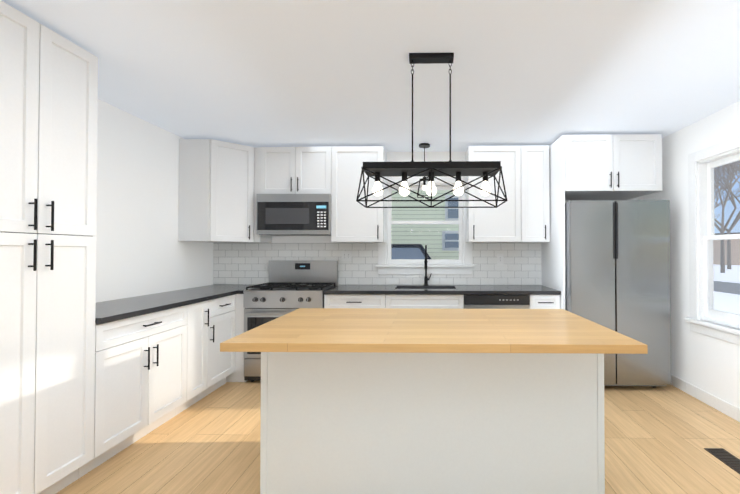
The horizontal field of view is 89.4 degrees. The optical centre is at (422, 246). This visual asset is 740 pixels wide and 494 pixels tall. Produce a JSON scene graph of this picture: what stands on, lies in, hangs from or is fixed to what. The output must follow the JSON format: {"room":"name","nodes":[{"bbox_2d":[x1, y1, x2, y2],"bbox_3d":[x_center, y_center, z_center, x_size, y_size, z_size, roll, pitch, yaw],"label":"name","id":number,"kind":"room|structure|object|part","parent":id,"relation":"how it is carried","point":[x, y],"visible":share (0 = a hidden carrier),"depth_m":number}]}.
{"room":"kitchen","nodes":[
{"label":"kitchen","id":0,"kind":"room"},
{"bbox_2d":[93,99,212,302],"bbox_3d":[-2.535,0.086,1.153,0.120,2.450,6.526,0,-1,1],"label":"wall","id":1,"kind":"structure","parent":0,"point":[141,249],"depth_m":3.20},
{"bbox_2d":[2,0,739,151],"bbox_3d":[-0.041,-1.159,1.126,5.110,0.040,6.526,0,-1,1],"label":"ceiling","id":2,"kind":"structure","parent":0,"point":[287,73],"depth_m":2.31},
{"bbox_2d":[417,143,430,197],"bbox_3d":[0.024,-0.821,3.988,0.158,0.563,0.158,0,-1,1],"label":"light","id":3,"kind":"object","parent":2,"relation":"hanging from","point":[424,146],"visible":0.67,"depth_m":3.97},
{"bbox_2d":[356,53,507,207],"bbox_3d":[0.053,-0.686,2.175,0.826,0.879,0.314,0,-1,1],"label":"pendant light","id":4,"kind":"object","parent":2,"relation":"hanging from","point":[433,169],"visible":1,"depth_m":2.15},
{"bbox_2d":[56,380,739,493],"bbox_3d":[-0.041,1.336,1.095,5.110,0.050,6.526,0,-1,1],"label":"floor","id":5,"kind":"structure","parent":0,"point":[658,439],"depth_m":2.43},
{"bbox_2d":[0,0,97,493],"bbox_3d":[-2.151,0.110,1.810,0.622,2.420,0.644,0,-1,1],"label":"pantry cabinet","id":6,"kind":"object","parent":5,"relation":"on","point":[48,134],"visible":1,"depth_m":1.84},
{"bbox_2d":[78,305,189,478],"bbox_3d":[-2.157,0.889,2.528,0.585,0.880,0.807,0,-1,1],"label":"base cabinet","id":7,"kind":"object","parent":5,"relation":"on","point":[160,359],"depth_m":2.44},
{"bbox_2d":[95,285,264,324],"bbox_3d":[-2.101,0.439,3.206,0.675,0.036,2.154,0,-1,1],"label":"countertop","id":8,"kind":"structure","parent":7,"relation":"on","point":[105,311],"depth_m":2.84},
{"bbox_2d":[190,301,209,405],"bbox_3d":[-2.148,0.896,3.064,0.585,0.880,0.266,0,-1,1],"label":"base cabinet","id":9,"kind":"object","parent":5,"relation":"on","point":[200,313],"depth_m":3.12},
{"bbox_2d":[210,293,237,392],"bbox_3d":[-2.142,0.900,3.431,0.585,0.880,0.468,0,-1,1],"label":"base cabinet","id":10,"kind":"object","parent":5,"relation":"on","point":[224,311],"depth_m":3.46},
{"bbox_2d":[238,293,247,381],"bbox_3d":[-2.087,0.907,3.973,0.675,0.880,0.609,0,-1,1],"label":"base cabinet","id":11,"kind":"object","parent":5,"relation":"on","point":[240,295],"depth_m":3.67},
{"bbox_2d":[243,260,337,381],"bbox_3d":[-1.358,0.748,3.905,0.780,1.195,0.687,0,-1,1],"label":"range","id":12,"kind":"object","parent":5,"relation":"on","point":[290,286],"visible":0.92,"depth_m":3.63},
{"bbox_2d":[323,293,385,307],"bbox_3d":[-0.661,0.907,3.948,0.605,0.880,0.609,0,-1,1],"label":"base cabinet","id":13,"kind":"object","parent":5,"relation":"on","point":[331,300],"depth_m":3.65},
{"bbox_2d":[386,293,465,308],"bbox_3d":[0.028,0.907,3.936,0.772,0.880,0.609,0,-1,1],"label":"base cabinet","id":14,"kind":"object","parent":5,"relation":"on","point":[393,300],"depth_m":3.64},
{"bbox_2d":[323,285,560,296],"bbox_3d":[0.194,0.448,3.926,2.314,0.036,0.635,0,-1,1],"label":"countertop","id":15,"kind":"structure","parent":14,"relation":"on","point":[538,290],"depth_m":3.74},
{"bbox_2d":[424,245,430,285],"bbox_3d":[0.059,0.205,4.109,0.092,0.456,0.218,0,-1,1],"label":"faucet","id":16,"kind":"object","parent":15,"relation":"on","point":[426,278],"visible":1,"depth_m":4.16},
{"bbox_2d":[260,352,604,493],"bbox_3d":[0.051,0.892,2.242,1.773,0.866,0.667,0,-1,1],"label":"kitchen island","id":17,"kind":"object","parent":5,"relation":"on","point":[419,401],"depth_m":1.91},
{"bbox_2d":[220,308,647,355],"bbox_3d":[0.048,0.437,2.061,1.816,0.037,0.980,0,-1,1],"label":"island countertop","id":18,"kind":"structure","parent":17,"relation":"on","point":[485,332],"depth_m":1.79},
{"bbox_2d":[464,294,529,308],"bbox_3d":[0.733,0.909,3.895,0.632,0.872,0.610,0,-1,1],"label":"dishwasher","id":19,"kind":"object","parent":5,"relation":"on","point":[482,301],"visible":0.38,"depth_m":3.61},
{"bbox_2d":[514,293,559,308],"bbox_3d":[1.202,0.906,3.916,0.297,0.880,0.609,0,-1,1],"label":"base cabinet","id":20,"kind":"object","parent":5,"relation":"on","point":[535,302],"depth_m":3.62},
{"bbox_2d":[565,200,670,387],"bbox_3d":[1.845,0.457,3.793,0.916,1.775,0.727,0,-1,1],"label":"fridge","id":21,"kind":"object","parent":5,"relation":"on","point":[617,265],"visible":0.75,"depth_m":3.43},
{"bbox_2d":[704,448,739,473],"bbox_3d":[1.913,1.322,2.291,0.125,0.006,0.292,0,-1,1],"label":"floor vent","id":22,"kind":"object","parent":5,"relation":"in","point":[727,458],"visible":1,"depth_m":2.33},
{"bbox_2d":[272,151,636,284],"bbox_3d":[0.014,0.126,4.312,4.870,2.450,0.120,0,-1,1],"label":"wall","id":23,"kind":"structure","parent":0,"point":[430,156],"depth_m":4.27},
{"bbox_2d":[206,139,241,241],"bbox_3d":[-1.960,-0.565,3.831,0.306,1.020,0.301,0,-1,1],"label":"upper cabinet","id":24,"kind":"object","parent":23,"relation":"attached to","point":[229,192],"depth_m":3.77},
{"bbox_2d":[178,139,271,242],"bbox_3d":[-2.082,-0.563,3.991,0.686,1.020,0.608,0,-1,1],"label":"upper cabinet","id":25,"kind":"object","parent":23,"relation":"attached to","point":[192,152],"depth_m":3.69},
{"bbox_2d":[258,190,333,237],"bbox_3d":[-1.355,-0.344,4.082,0.776,0.427,0.393,0,-1,1],"label":"microwave","id":26,"kind":"object","parent":23,"relation":"attached to","point":[307,212],"depth_m":3.89},
{"bbox_2d":[262,146,333,193],"bbox_3d":[-1.351,-0.817,4.122,0.766,0.510,0.328,0,-1,1],"label":"upper cabinet","id":27,"kind":"object","parent":23,"relation":"attached to","point":[285,170],"depth_m":3.96},
{"bbox_2d":[330,146,386,241],"bbox_3d":[-0.689,-0.562,4.107,0.559,1.020,0.328,0,-1,1],"label":"upper cabinet","id":28,"kind":"object","parent":23,"relation":"attached to","point":[353,222],"depth_m":3.95},
{"bbox_2d":[213,243,540,284],"bbox_3d":[-0.531,0.193,4.257,3.778,0.482,0.006,0,-1,1],"label":"tile backsplash","id":29,"kind":"structure","parent":23,"relation":"attached to","point":[240,263],"depth_m":4.26},
{"bbox_2d":[342,251,351,260],"bbox_3d":[-0.869,0.103,4.256,0.115,0.116,0.008,0,-1,1],"label":"electrical outlet plate","id":30,"kind":"object","parent":29,"relation":"attached to","point":[346,255],"visible":1,"depth_m":4.25},
{"bbox_2d":[375,176,474,274],"bbox_3d":[0.032,-0.252,4.307,1.125,1.135,0.200,0,-1,1],"label":"window","id":31,"kind":"structure","parent":23,"relation":"in","point":[465,268],"depth_m":4.25},
{"bbox_3d":[0.032,-0.267,4.332,0.905,0.935,0.150,0,-1,1],"label":"back window sash","id":32,"kind":"part","parent":31,"relation":"part of"},
{"bbox_2d":[465,145,549,241],"bbox_3d":[0.919,-0.562,4.080,0.858,1.020,0.328,0,-1,1],"label":"upper cabinet","id":33,"kind":"object","parent":23,"relation":"attached to","point":[525,217],"depth_m":3.92},
{"bbox_2d":[550,134,661,201],"bbox_3d":[1.844,-0.805,3.889,0.936,0.540,0.684,0,-1,1],"label":"upper cabinet","id":34,"kind":"object","parent":23,"relation":"attached to","point":[613,166],"depth_m":3.56},
{"bbox_2d":[637,101,739,407],"bbox_3d":[2.454,0.085,1.067,0.120,2.450,6.526,0,-1,1],"label":"wall","id":35,"kind":"structure","parent":0,"point":[709,364],"depth_m":3.40},
{"bbox_2d":[671,374,739,421],"bbox_3d":[2.374,1.260,1.054,0.040,0.100,6.286,0,-1,1],"label":"baseboard","id":36,"kind":"structure","parent":35,"relation":"attached to","point":[723,406],"depth_m":3.09},
{"bbox_2d":[684,135,739,344],"bbox_3d":[2.464,-0.057,2.266,0.200,1.595,2.230,0,-1,1],"label":"window","id":37,"kind":"structure","parent":35,"relation":"in","point":[707,236],"depth_m":3.24},
{"label":"outside","id":38,"kind":"structure","parent":0,"visible":0},
{"bbox_2d":[713,264,739,313],"bbox_3d":[46.911,2.258,29.040,87.060,0.200,120.000,0,-1,1],"label":"ground","id":39,"kind":"structure","parent":38,"point":[724,302],"depth_m":15.52},
{"bbox_2d":[713,233,739,264],"bbox_3d":[44.871,0.320,54.104,8.800,4.300,10.800,0,-1,1],"label":"house","id":40,"kind":"structure","parent":39,"relation":"on","point":[735,256],"depth_m":49.16},
{"bbox_2d":[713,160,739,272],"bbox_3d":[27.794,-3.556,33.777,20.536,11.546,18.970,0,-1,1],"label":"trees","id":41,"kind":"object","parent":39,"relation":"on","point":[735,168],"depth_m":31.32},
{"bbox_2d":[714,281,739,294],"bbox_3d":[15.696,2.154,29.578,4.500,0.018,120.000,0,-1,1],"label":"road","id":42,"kind":"structure","parent":39,"relation":"on","point":[718,286],"depth_m":18.34},
{"bbox_3d":[-13.038,2.301,32.513,32.940,0.200,55.114,0,-1,1],"label":"ground","id":43,"kind":"structure","parent":38,"visible":0},
{"bbox_2d":[391,244,430,258],"bbox_3d":[-0.837,0.925,8.897,4.550,1.954,1.890,0,-1,1],"label":"car","id":44,"kind":"object","parent":43,"relation":"on","point":[404,253],"depth_m":8.11},
{"bbox_2d":[391,190,458,258],"bbox_3d":[-0.082,-1.085,13.550,13.500,6.100,7.070,0,-1,1],"label":"neighbouring house","id":45,"kind":"structure","parent":43,"relation":"on","point":[451,231],"depth_m":10.07}
]}

